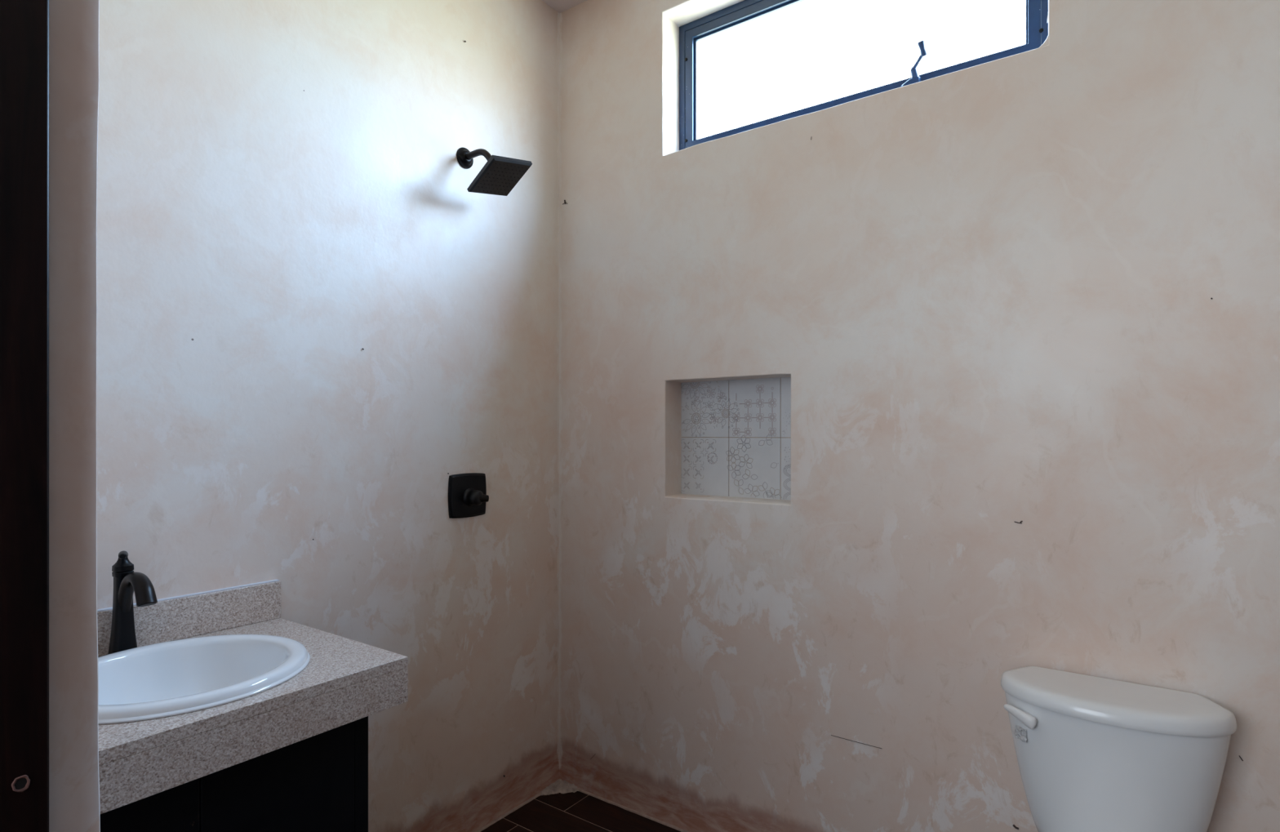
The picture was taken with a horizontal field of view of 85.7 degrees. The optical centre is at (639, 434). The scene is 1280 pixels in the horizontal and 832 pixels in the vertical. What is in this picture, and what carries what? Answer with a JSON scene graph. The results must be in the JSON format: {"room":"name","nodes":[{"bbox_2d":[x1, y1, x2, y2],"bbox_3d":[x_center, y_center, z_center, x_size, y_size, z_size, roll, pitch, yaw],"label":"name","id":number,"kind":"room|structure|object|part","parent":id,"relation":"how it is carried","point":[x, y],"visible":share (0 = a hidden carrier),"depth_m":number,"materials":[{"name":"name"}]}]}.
{"room":"bathroom","nodes":[
{"label":"bathroom","id":0,"kind":"room"},
{"bbox_2d":[48,0,100,831],"bbox_3d":[-0.397,-0.148,0.473,2.460,2.997,0.152,0,0,36],"label":"wall","id":1,"kind":"structure","parent":0,"point":[73,24],"depth_m":0.62,"materials":[{"name":"paint"}]},
{"bbox_2d":[0,0,48,831],"bbox_3d":[0.044,0.250,0.614,1.049,2.200,0.945,0,0,36],"label":"door","id":2,"kind":"structure","parent":1,"relation":"in","point":[24,24],"depth_m":0.58,"materials":[{"name":"brown wood"}]},
{"bbox_2d":[97,0,559,831],"bbox_3d":[-0.933,-0.123,1.952,0.164,3.047,1.930,0,0,36],"label":"wall","id":3,"kind":"structure","parent":0,"point":[310,321],"depth_m":2.00,"materials":[{"name":"paint"}]},
{"bbox_2d":[97,580,280,656],"bbox_3d":[-1.142,0.429,1.524,0.021,0.095,0.684,0,0,36],"label":"backsplash","id":4,"kind":"structure","parent":3,"relation":"attached to","point":[175,619],"depth_m":1.64,"materials":[{"name":"stone"}]},
{"bbox_2d":[448,472,488,518],"bbox_3d":[-0.554,0.204,2.303,0.079,0.149,0.159,0,0,36],"label":"shower valve","id":5,"kind":"object","parent":3,"relation":"attached to","point":[468,497],"visible":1,"depth_m":2.29,"materials":[{"name":"black metal"}]},
{"bbox_3d":[-0.551,0.210,2.301,0.054,0.061,0.061,0,0,36],"label":"knob","id":6,"kind":"part","parent":5,"relation":"part of","materials":[{"name":"black metal"}]},
{"bbox_3d":[-0.528,0.211,2.297,0.049,0.030,0.020,0,0,-35],"label":"lever","id":7,"kind":"part","parent":5,"relation":"part of","materials":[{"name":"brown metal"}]},
{"bbox_2d":[456,146,532,195],"bbox_3d":[-0.485,-0.868,2.248,0.259,0.187,0.158,0,0,44],"label":"shower","id":8,"kind":"object","parent":3,"relation":"attached to","point":[500,175],"visible":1,"depth_m":2.21,"materials":[{"name":"black metal"}]},
{"bbox_3d":[-0.522,-0.898,2.264,0.158,0.088,0.027,0,0,36],"label":"shower arm","id":9,"kind":"part","parent":8,"relation":"part of","materials":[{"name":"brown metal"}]},
{"bbox_2d":[475,789,545,831],"bbox_3d":[-0.641,1.349,2.216,0.014,0.012,1.120,0,0,36],"label":"trim","id":10,"kind":"structure","parent":3,"relation":"attached to","point":[540,793],"depth_m":2.45,"materials":[{"name":"brown tile"}]},
{"bbox_2d":[542,0,586,13],"bbox_3d":[0.195,-1.707,1.297,2.760,0.120,2.180,0,0,36],"label":"ceiling","id":11,"kind":"structure","parent":0,"point":[559,6],"depth_m":2.64,"materials":[{"name":"paint"}]},
{"bbox_2d":[480,791,680,831],"bbox_3d":[-0.045,1.380,0.458,3.350,0.060,3.563,0,0,36],"label":"floor","id":12,"kind":"structure","parent":0,"point":[576,811],"depth_m":2.43,"materials":[{"name":"brown tile"}]},
{"bbox_2d":[100,715,368,831],"bbox_3d":[-0.952,0.962,1.347,0.506,0.776,0.610,0,0,36],"label":"vanity cabinet","id":13,"kind":"object","parent":12,"relation":"on","point":[317,783],"visible":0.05,"depth_m":1.29,"materials":[{"name":"black paint"}]},
{"bbox_3d":[-0.842,0.919,1.082,0.018,0.672,0.266,0,0,36],"label":"door","id":14,"kind":"part","parent":13,"relation":"part of","materials":[{"name":"black paint"}]},
{"bbox_2d":[97,579,408,813],"bbox_3d":[-0.925,0.476,1.368,0.562,0.194,0.684,0,0,36],"label":"countertop","id":15,"kind":"structure","parent":13,"relation":"on","point":[344,681],"depth_m":1.32,"materials":[{"name":"stone"}]},
{"bbox_2d":[107,551,157,654],"bbox_3d":[-1.070,0.364,1.456,0.166,0.226,0.049,0,0,36],"label":"faucet","id":16,"kind":"object","parent":15,"relation":"on","point":[126,581],"visible":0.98,"depth_m":1.47,"materials":[{"name":"black metal"}]},
{"bbox_3d":[-1.117,0.278,1.490,0.036,0.034,0.036,0,0,36],"label":"handle","id":17,"kind":"part","parent":16,"relation":"part of","materials":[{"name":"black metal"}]},
{"bbox_3d":[-1.110,0.260,1.481,0.017,0.018,0.051,0,0,-37],"label":"lever","id":18,"kind":"part","parent":16,"relation":"part of","materials":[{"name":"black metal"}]},
{"bbox_3d":[-1.064,0.335,1.452,0.152,0.092,0.037,0,0,36],"label":"spout","id":19,"kind":"part","parent":16,"relation":"part of","materials":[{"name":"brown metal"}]},
{"bbox_2d":[97,634,310,724],"bbox_3d":[-0.905,0.541,1.360,0.444,0.171,0.464,0,0,36],"label":"sink","id":20,"kind":"object","parent":15,"relation":"in","point":[187,675],"visible":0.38,"depth_m":1.47,"materials":[{"name":"white ceramic"}]},
{"bbox_3d":[-0.679,0.919,1.309,0.018,0.672,0.287,0,0,36],"label":"door","id":21,"kind":"part","parent":13,"relation":"part of","materials":[{"name":"black paint"}]},
{"bbox_3d":[-0.766,0.962,1.214,0.045,0.776,0.610,0,0,36],"label":"frame","id":22,"kind":"part","parent":13,"relation":"part of","materials":[{"name":"black paint"}]},
{"bbox_2d":[1000,666,1236,831],"bbox_3d":[0.921,0.966,1.365,0.445,0.767,0.687,0,0,36],"label":"toilet","id":23,"kind":"object","parent":12,"relation":"on","point":[1094,753],"visible":1,"depth_m":1.50,"materials":[{"name":"white ceramic"}]},
{"bbox_3d":[0.881,0.656,1.604,0.018,0.037,0.077,0,0,-31],"label":"lever handle","id":24,"kind":"part","parent":23,"relation":"part of","materials":[{"name":"white plastic"}]},
{"bbox_3d":[1.060,0.603,1.559,0.445,0.040,0.208,0,0,36],"label":"tank lid","id":25,"kind":"part","parent":23,"relation":"part of","materials":[{"name":"white ceramic"}]},
{"bbox_2d":[559,0,1279,831],"bbox_3d":[0.665,-0.123,2.081,2.610,3.047,0.172,0,0,36],"label":"wall","id":26,"kind":"structure","parent":0,"point":[876,410],"depth_m":1.92,"materials":[{"name":"paint"}]},
{"bbox_2d":[539,778,578,795],"bbox_3d":[-0.301,1.344,2.590,0.135,0.019,0.144,0,0,36],"label":"trim","id":27,"kind":"structure","parent":26,"relation":"attached to","point":[561,786],"depth_m":2.62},
{"bbox_2d":[576,787,688,831],"bbox_3d":[0.679,1.349,1.964,2.430,0.012,0.015,0,0,36],"label":"trim","id":28,"kind":"structure","parent":26,"relation":"attached to","point":[580,789],"depth_m":2.46,"materials":[{"name":"brown tile"}]},
{"bbox_3d":[0.342,0.013,2.362,0.466,0.402,0.011,0,0,36],"label":"niche tile panel","id":29,"kind":"part","parent":26,"relation":"part of","materials":[{"name":"tile"}]},
{"bbox_2d":[679,0,1048,150],"bbox_3d":[0.613,-1.230,2.158,1.164,0.496,0.094,0,0,36],"label":"window","id":30,"kind":"structure","parent":26,"relation":"in","point":[743,12],"depth_m":2.35,"materials":[{"name":"blue paint"}]},
{"bbox_3d":[0.809,-1.063,2.003,0.028,0.070,0.042,0,0,-41],"label":"crank arm","id":31,"kind":"part","parent":30,"relation":"part of","materials":[{"name":"blue paint"}]},
{"bbox_3d":[0.810,-1.107,1.979,0.033,0.043,0.019,0,0,-36],"label":"crank knob","id":32,"kind":"part","parent":30,"relation":"part of","materials":[{"name":"blue paint"}]}
]}

